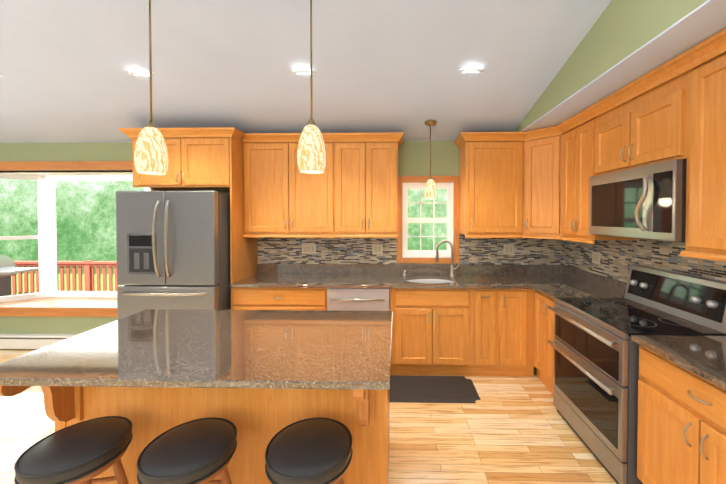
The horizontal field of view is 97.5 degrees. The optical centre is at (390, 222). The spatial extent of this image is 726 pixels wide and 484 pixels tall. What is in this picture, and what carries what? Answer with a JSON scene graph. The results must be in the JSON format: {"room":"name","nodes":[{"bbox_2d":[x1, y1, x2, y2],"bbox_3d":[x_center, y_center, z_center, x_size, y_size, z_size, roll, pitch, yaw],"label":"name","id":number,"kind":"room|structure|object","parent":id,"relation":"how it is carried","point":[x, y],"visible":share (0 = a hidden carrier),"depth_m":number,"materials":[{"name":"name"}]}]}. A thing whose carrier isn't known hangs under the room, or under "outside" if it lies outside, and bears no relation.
{"room":"kitchen","nodes":[
{"label":"kitchen","id":0,"kind":"room"},
{"bbox_2d":[0,141,458,333],"bbox_3d":[-1.444,0.279,3.811,7.230,2.490,0.160,0,1,1],"label":"wall","id":1,"kind":"structure","parent":0,"point":[65,151],"depth_m":3.76,"materials":[{"name":"green paint"}]},
{"bbox_2d":[0,333,78,348],"bbox_3d":[-3.856,1.410,3.768,2.410,0.160,0.064,0,1,1],"label":"baseboard heater","id":2,"kind":"object","parent":1,"relation":"attached to","point":[22,343],"visible":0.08,"depth_m":3.75,"materials":[{"name":"white"}]},
{"bbox_2d":[0,337,67,338],"bbox_3d":[-3.857,1.363,3.736,2.410,0.015,0.008,0,1,1],"label":"baseboard heater slot","id":3,"kind":"structure","parent":2,"relation":"attached to","point":[32,338],"depth_m":3.74,"materials":[{"name":"grey"}]},
{"bbox_2d":[0,310,116,316],"bbox_3d":[-3.906,1.082,3.786,2.350,0.075,0.019,0,1,1],"label":"trim","id":4,"kind":"structure","parent":1,"relation":"attached to","point":[61,313],"depth_m":3.78,"materials":[{"name":"brown wood"}]},
{"bbox_2d":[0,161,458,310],"bbox_3d":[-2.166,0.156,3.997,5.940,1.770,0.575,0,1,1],"label":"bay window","id":5,"kind":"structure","parent":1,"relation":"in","point":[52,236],"depth_m":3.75,"materials":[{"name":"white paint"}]},
{"bbox_2d":[0,173,37,179],"bbox_3d":[-4.855,-0.592,4.038,0.506,0.065,0.068,-1,1,-44],"label":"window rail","id":6,"kind":"object","parent":5,"relation":"attached to","point":[17,176],"visible":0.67,"depth_m":4.07,"materials":[{"name":"white paint"}]},
{"bbox_2d":[0,235,38,239],"bbox_3d":[-4.855,0.195,4.051,0.506,0.044,0.062,-1,1,-44],"label":"window rail","id":7,"kind":"object","parent":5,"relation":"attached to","point":[17,237],"visible":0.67,"depth_m":4.08,"materials":[{"name":"white paint"}]},
{"bbox_2d":[0,292,39,302],"bbox_3d":[-4.855,0.968,4.064,0.506,0.065,0.068,-1,1,-44],"label":"flank","id":8,"kind":"object","parent":5,"relation":"attached to","point":[19,297],"visible":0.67,"depth_m":4.09,"materials":[{"name":"white paint"}]},
{"bbox_2d":[38,175,41,297],"bbox_3d":[-4.649,0.184,4.249,0.065,1.625,0.070,-1,1,-44],"label":"window frame","id":9,"kind":"structure","parent":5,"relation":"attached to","point":[39,220],"depth_m":4.21,"materials":[{"name":"white paint"}]},
{"bbox_2d":[37,175,49,297],"bbox_3d":[-4.618,0.184,4.261,0.105,1.625,0.090,0,1,1],"label":"window post","id":10,"kind":"object","parent":5,"relation":"attached to","point":[44,234],"visible":0.57,"depth_m":4.22,"materials":[{"name":"white paint"}]},
{"bbox_2d":[52,291,116,296],"bbox_3d":[-3.895,0.964,4.279,1.280,0.065,0.068,0,1,1],"label":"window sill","id":11,"kind":"structure","parent":5,"relation":"attached to","point":[84,294],"depth_m":4.25,"materials":[{"name":"white paint"}]},
{"bbox_2d":[50,175,132,180],"bbox_3d":[-3.895,-0.596,4.253,1.280,0.065,0.068,0,1,1],"label":"window frame","id":12,"kind":"structure","parent":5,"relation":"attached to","point":[95,178],"depth_m":4.22,"materials":[{"name":"white paint"}]},
{"bbox_2d":[241,133,336,235],"bbox_3d":[-1.073,-0.404,3.531,0.975,1.054,0.353,0,1,1],"label":"upper cabinet","id":13,"kind":"object","parent":1,"relation":"attached to","point":[280,199],"depth_m":3.36,"materials":[{"name":"brown wood"}]},
{"bbox_2d":[337,132,400,235],"bbox_3d":[-0.252,-0.403,3.514,0.669,1.054,0.353,0,1,1],"label":"upper cabinet","id":14,"kind":"object","parent":1,"relation":"attached to","point":[367,163],"depth_m":3.34,"materials":[{"name":"brown wood"}]},
{"bbox_2d":[257,264,564,275],"bbox_3d":[0.223,0.537,3.685,3.561,0.110,0.021,0,1,1],"label":"backsplash","id":15,"kind":"structure","parent":1,"relation":"attached to","point":[513,269],"depth_m":3.67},
{"bbox_2d":[457,132,524,235],"bbox_3d":[1.094,-0.403,3.485,0.602,1.054,0.353,0,1,1],"label":"upper cabinet","id":16,"kind":"object","parent":1,"relation":"attached to","point":[491,164],"depth_m":3.32,"materials":[{"name":"brown wood"}]},
{"bbox_2d":[521,124,568,239],"bbox_3d":[1.695,-0.400,3.346,0.606,1.054,0.606,0,1,1],"label":"upper cabinet","id":17,"kind":"object","parent":1,"relation":"attached to","point":[531,184],"depth_m":3.17,"materials":[{"name":"brown wood"}]},
{"bbox_2d":[565,265,626,295],"bbox_3d":[1.981,0.547,3.100,0.022,0.110,1.072,0,1,1],"label":"backsplash","id":18,"kind":"structure","parent":1,"relation":"attached to","point":[578,274],"depth_m":3.02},
{"bbox_2d":[0,349,616,483],"bbox_3d":[-2.164,1.620,0.537,8.530,0.120,6.780,0,1,1],"label":"floor","id":19,"kind":"structure","parent":0,"point":[511,430],"depth_m":2.26,"materials":[{"name":"brown wood"}]},
{"bbox_2d":[14,416,132,483],"bbox_3d":[-1.302,1.223,1.333,0.385,0.651,0.385,0,1,1],"label":"stool","id":20,"kind":"object","parent":19,"relation":"on","point":[85,452],"visible":1,"depth_m":1.27,"materials":[{"name":"black leather"}]},
{"bbox_2d":[116,191,230,319],"bbox_3d":[-2.081,0.600,3.292,0.930,1.803,0.835,0,1,1],"label":"fridge","id":21,"kind":"object","parent":19,"relation":"on","point":[172,250],"visible":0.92,"depth_m":2.94,"materials":[{"name":"grey metal"}]},
{"bbox_2d":[136,417,236,483],"bbox_3d":[-0.829,1.224,1.323,0.350,0.651,0.350,0,1,1],"label":"stool","id":22,"kind":"object","parent":19,"relation":"on","point":[200,451],"visible":1,"depth_m":1.26,"materials":[{"name":"black leather"}]},
{"bbox_2d":[119,127,257,309],"bbox_3d":[-2.074,0.290,3.425,1.141,2.439,0.631,0,1,1],"label":"cabinet","id":23,"kind":"object","parent":19,"relation":"on","point":[206,159],"visible":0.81,"depth_m":3.16,"materials":[{"name":"brown wood"}]},
{"bbox_2d":[0,381,388,483],"bbox_3d":[-0.854,1.096,1.763,1.685,0.883,0.954,0,1,1],"label":"kitchen island","id":24,"kind":"object","parent":19,"relation":"on","point":[258,413],"depth_m":1.59,"materials":[{"name":"brown wood"}]},
{"bbox_2d":[0,309,391,392],"bbox_3d":[-0.867,0.639,1.757,1.752,0.030,0.968,0,1,1],"label":"island countertop","id":25,"kind":"structure","parent":24,"relation":"on","point":[149,346],"depth_m":1.54,"materials":[{"name":"grey stone"}]},
{"bbox_2d":[232,300,326,310],"bbox_3d":[-1.088,1.069,3.425,0.951,0.883,0.613,0,1,1],"label":"base cabinet","id":26,"kind":"object","parent":19,"relation":"on","point":[236,304],"depth_m":3.12,"materials":[{"name":"brown wood"}]},
{"bbox_2d":[265,417,352,483],"bbox_3d":[-0.332,1.224,1.322,0.372,0.651,0.373,0,1,1],"label":"stool","id":27,"kind":"object","parent":19,"relation":"on","point":[317,450],"visible":1,"depth_m":1.26,"materials":[{"name":"black leather"}]},
{"bbox_2d":[327,288,389,310],"bbox_3d":[-0.306,1.070,3.351,0.609,0.878,0.618,0,1,1],"label":"dishwasher","id":28,"kind":"object","parent":19,"relation":"on","point":[358,299],"visible":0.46,"depth_m":3.08,"materials":[{"name":"grey metal"}]},
{"bbox_2d":[390,300,472,375],"bbox_3d":[0.402,1.069,3.394,0.796,0.883,0.614,0,1,1],"label":"base cabinet","id":29,"kind":"object","parent":19,"relation":"on","point":[452,319],"depth_m":3.10,"materials":[{"name":"brown wood"}]},
{"bbox_2d":[229,272,623,303],"bbox_3d":[0.212,0.616,3.150,3.562,0.030,1.094,0,1,1],"label":"countertop","id":30,"kind":"structure","parent":29,"relation":"on","point":[262,285],"depth_m":3.11,"materials":[{"name":"grey stone"}]},
{"bbox_2d":[405,276,452,283],"bbox_3d":[0.416,0.716,3.339,0.556,0.200,0.401,0,1,1],"label":"sink","id":31,"kind":"object","parent":30,"relation":"in","point":[408,279],"depth_m":3.51,"materials":[{"name":"silver metal"}]},
{"bbox_2d":[437,240,460,275],"bbox_3d":[0.647,0.395,3.566,0.279,0.398,0.072,0,1,1],"label":"faucet","id":32,"kind":"object","parent":30,"relation":"on","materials":[{"name":"silver metal"}]},
{"bbox_2d":[389,375,480,402],"bbox_3d":[0.322,1.510,2.911,0.920,0.018,0.455,0,1,1],"label":"kitchen mat","id":33,"kind":"object","parent":19,"relation":"on","point":[432,389],"visible":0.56,"depth_m":2.86,"materials":[{"name":"grey"}]},
{"bbox_2d":[473,300,500,375],"bbox_3d":[0.923,1.069,3.383,0.247,0.883,0.614,0,1,1],"label":"base cabinet","id":34,"kind":"object","parent":19,"relation":"on","point":[486,313],"depth_m":3.08,"materials":[{"name":"brown wood"}]},
{"bbox_2d":[501,300,532,375],"bbox_3d":[1.232,1.070,3.376,0.370,0.883,0.614,0,1,1],"label":"base cabinet","id":35,"kind":"object","parent":19,"relation":"on","point":[516,315],"depth_m":3.08,"materials":[{"name":"brown wood"}]},
{"bbox_2d":[533,300,555,394],"bbox_3d":[1.685,1.079,2.830,0.603,0.883,0.500,0,1,1],"label":"base cabinet","id":36,"kind":"object","parent":19,"relation":"on","point":[543,318],"depth_m":2.87,"materials":[{"name":"brown wood"}]},
{"bbox_2d":[547,265,725,483],"bbox_3d":[1.608,0.937,2.172,0.713,1.190,0.796,0,1,1],"label":"range","id":37,"kind":"object","parent":19,"relation":"on","point":[596,366],"visible":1,"depth_m":2.01,"materials":[{"name":"grey metal"}]},
{"bbox_2d":[556,297,725,336],"bbox_3d":[1.617,0.621,2.166,0.568,0.022,0.796,0,1,1],"label":"cooktop","id":38,"kind":"object","parent":37,"relation":"in","point":[626,316],"depth_m":2.05,"materials":[{"name":"black glass"}]},
{"bbox_2d":[637,343,725,483],"bbox_3d":[1.655,1.103,1.387,0.603,0.883,0.757,0,1,1],"label":"base cabinet","id":39,"kind":"object","parent":19,"relation":"on","point":[681,435],"depth_m":1.51,"materials":[{"name":"brown wood"}]},
{"bbox_2d":[631,335,725,390],"bbox_3d":[1.632,0.653,0.911,0.629,0.030,1.699,0,1,1],"label":"countertop","id":40,"kind":"structure","parent":39,"relation":"on","point":[704,356],"depth_m":1.55,"materials":[{"name":"grey stone"}]},
{"bbox_2d":[0,0,725,142],"bbox_3d":[-2.164,-1.685,0.482,8.530,1.664,6.780,0,1,1],"label":"ceiling","id":41,"kind":"structure","parent":0,"point":[378,66],"depth_m":2.39,"materials":[{"name":"white paint"}]},
{"bbox_2d":[129,72,154,75],"bbox_3d":[-1.987,-1.188,2.557,0.184,0.050,0.180,0,1,1],"label":"recessed light","id":42,"kind":"object","parent":41,"relation":"in","point":[131,73],"visible":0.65,"depth_m":2.48,"materials":[{"name":"white paint"}]},
{"bbox_2d":[134,0,167,174],"bbox_3d":[-1.314,-0.822,1.742,0.152,1.102,0.152,0,1,1],"label":"pendant light","id":43,"kind":"object","parent":41,"relation":"hanging from","point":[150,155],"visible":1,"depth_m":1.71,"materials":[{"name":"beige glass"}]},
{"bbox_2d":[293,70,315,74],"bbox_3d":[-0.680,-1.188,2.529,0.184,0.050,0.180,0,1,1],"label":"recessed light","id":44,"kind":"object","parent":41,"relation":"in","point":[296,72],"visible":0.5,"depth_m":2.47,"materials":[{"name":"white paint"}]},
{"bbox_2d":[297,0,325,173],"bbox_3d":[-0.428,-0.824,1.723,0.152,1.097,0.152,0,1,1],"label":"pendant light","id":45,"kind":"object","parent":41,"relation":"hanging from","point":[311,155],"visible":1,"depth_m":1.68,"materials":[{"name":"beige glass"}]},
{"bbox_2d":[425,119,436,198],"bbox_3d":[0.416,-0.645,3.273,0.124,0.796,0.124,0,1,1],"label":"pendant light","id":46,"kind":"object","parent":41,"relation":"hanging from","point":[430,189],"visible":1,"depth_m":3.24,"materials":[{"name":"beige glass"}]},
{"bbox_2d":[459,69,482,72],"bbox_3d":[0.633,-1.188,2.501,0.184,0.050,0.180,0,1,1],"label":"recessed light","id":47,"kind":"object","parent":41,"relation":"in","point":[478,70],"visible":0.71,"depth_m":2.44,"materials":[{"name":"white paint"}]},
{"bbox_2d":[514,0,706,131],"bbox_3d":[1.610,-1.627,0.403,0.660,1.465,6.460,0,1,1],"label":"wall","id":48,"kind":"structure","parent":0,"point":[619,31],"depth_m":1.89,"materials":[{"name":"green paint"}]},
{"bbox_2d":[561,116,636,243],"bbox_3d":[1.810,-0.359,2.794,0.353,0.990,0.495,0,1,1],"label":"upper cabinet","id":49,"kind":"object","parent":48,"relation":"attached to","point":[576,140],"depth_m":2.77,"materials":[{"name":"brown wood"}]},
{"bbox_2d":[593,72,676,175],"bbox_3d":[1.796,-0.603,2.142,0.353,0.480,0.800,0,1,1],"label":"upper cabinet","id":50,"kind":"object","parent":48,"relation":"attached to","point":[639,130],"depth_m":2.08,"materials":[{"name":"brown wood"}]},
{"bbox_2d":[589,159,686,241],"bbox_3d":[1.750,-0.128,2.151,0.434,0.461,0.792,0,1,1],"label":"microwave","id":51,"kind":"object","parent":50,"relation":"attached to","point":[646,202],"visible":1,"depth_m":1.98,"materials":[{"name":"grey metal"}]},
{"bbox_2d":[677,44,725,259],"bbox_3d":[1.778,-0.334,1.289,0.353,0.990,0.915,0,1,1],"label":"upper cabinet","id":52,"kind":"object","parent":48,"relation":"attached to","point":[701,85],"depth_m":1.64,"materials":[{"name":"brown wood"}]},
{"bbox_3d":[2.020,-0.417,0.415,0.160,3.997,6.780,0,1,1],"label":"wall","id":53,"kind":"structure","parent":0,"visible":0},
{"bbox_2d":[258,233,725,281],"bbox_3d":[0.186,0.357,1.891,3.563,0.560,3.607,0,1,1],"label":"tile backsplash","id":54,"kind":"structure","parent":53,"relation":"attached to","point":[615,259],"depth_m":3.66,"materials":[{"name":"tile"}]},
{"bbox_2d":[302,244,315,253],"bbox_3d":[-0.951,0.308,3.714,0.165,0.115,0.007,0,1,1],"label":"outlet","id":55,"kind":"object","parent":54,"relation":"attached to","point":[306,248],"depth_m":3.71,"materials":[{"name":"beige plastic"}]},
{"bbox_2d":[372,244,382,253],"bbox_3d":[-0.146,0.309,3.697,0.120,0.115,0.007,0,1,1],"label":"outlet","id":56,"kind":"object","parent":54,"relation":"attached to","point":[376,248],"depth_m":3.69,"materials":[{"name":"beige plastic"}]},
{"bbox_2d":[503,244,513,253],"bbox_3d":[1.368,0.309,3.665,0.120,0.115,0.007,0,1,1],"label":"outlet","id":57,"kind":"object","parent":54,"relation":"attached to","point":[507,248],"depth_m":3.66,"materials":[{"name":"beige plastic"}]},
{"bbox_2d":[592,251,599,264],"bbox_3d":[1.989,0.339,3.069,0.007,0.115,0.120,0,1,1],"label":"outlet","id":58,"kind":"object","parent":54,"relation":"attached to","point":[595,254],"depth_m":3.07,"materials":[{"name":"beige plastic"}]},
{"label":"outside","id":59,"kind":"structure","parent":0,"visible":0},
{"bbox_2d":[11,274,120,294],"bbox_3d":[-9.612,2.743,22.321,60.000,0.100,35.540,0,1,1],"label":"ground","id":60,"kind":"structure","parent":59,"point":[65,282],"depth_m":14.96,"materials":[{"name":"green plant"}]},
{"bbox_2d":[0,178,446,273],"bbox_3d":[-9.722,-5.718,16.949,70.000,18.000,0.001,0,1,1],"label":"trees","id":61,"kind":"object","parent":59,"point":[85,220],"depth_m":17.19,"materials":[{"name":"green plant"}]},
{"bbox_3d":[-5.218,1.713,5.355,8.500,0.070,1.740,0,1,1],"label":"deck","id":62,"kind":"object","parent":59,"visible":0},
{"bbox_2d":[0,276,11,295],"bbox_3d":[-6.970,1.274,5.304,0.720,0.690,0.500,0,1,1],"label":"cart","id":63,"kind":"object","parent":62,"relation":"on","point":[5,287],"visible":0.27,"depth_m":5.45,"materials":[{"name":"grey metal"}]},
{"bbox_2d":[0,266,14,277],"bbox_3d":[-6.970,0.844,5.297,0.800,0.170,0.560,0,1,1],"label":"firebox","id":64,"kind":"object","parent":63,"relation":"on","point":[7,275],"visible":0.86,"depth_m":5.44,"materials":[{"name":"grey"}]},
{"bbox_2d":[0,267,38,274],"bbox_3d":[-6.310,0.802,5.283,0.500,0.045,0.480,0,1,1],"label":"shelf","id":65,"kind":"object","parent":64,"relation":"attached to","point":[9,271],"visible":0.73,"depth_m":5.29,"materials":[{"name":"grey"}]},
{"bbox_2d":[0,255,116,267],"bbox_3d":[-5.214,1.100,5.541,8.500,1.150,1.197,0,1,1],"label":"railing","id":66,"kind":"structure","parent":62,"relation":"on","point":[6,261],"depth_m":6.01,"materials":[{"name":"red wood"}]},
{"bbox_2d":[84,260,93,290],"bbox_3d":[-5.753,1.196,6.078,0.100,0.940,0.100,0,1,1],"label":"post","id":67,"kind":"object","parent":62,"relation":"on","point":[87,278],"visible":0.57,"depth_m":6.03,"materials":[{"name":"red wood"}]},
{"bbox_3d":[-9.352,1.195,6.154,0.100,0.940,0.100,0,1,1],"label":"post","id":68,"kind":"object","parent":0,"visible":0},
{"bbox_3d":[-5.203,1.536,6.072,8.500,0.060,0.080,0,1,1],"label":"rail","id":69,"kind":"object","parent":68,"relation":"attached to","visible":0},
{"bbox_2d":[12,266,118,294],"bbox_3d":[-5.164,1.166,6.065,8.438,0.700,0.025,0,1,1],"label":"balusters","id":70,"kind":"object","parent":69,"relation":"attached to","point":[62,281],"visible":0.12,"depth_m":6.08,"materials":[{"name":"red wood"}]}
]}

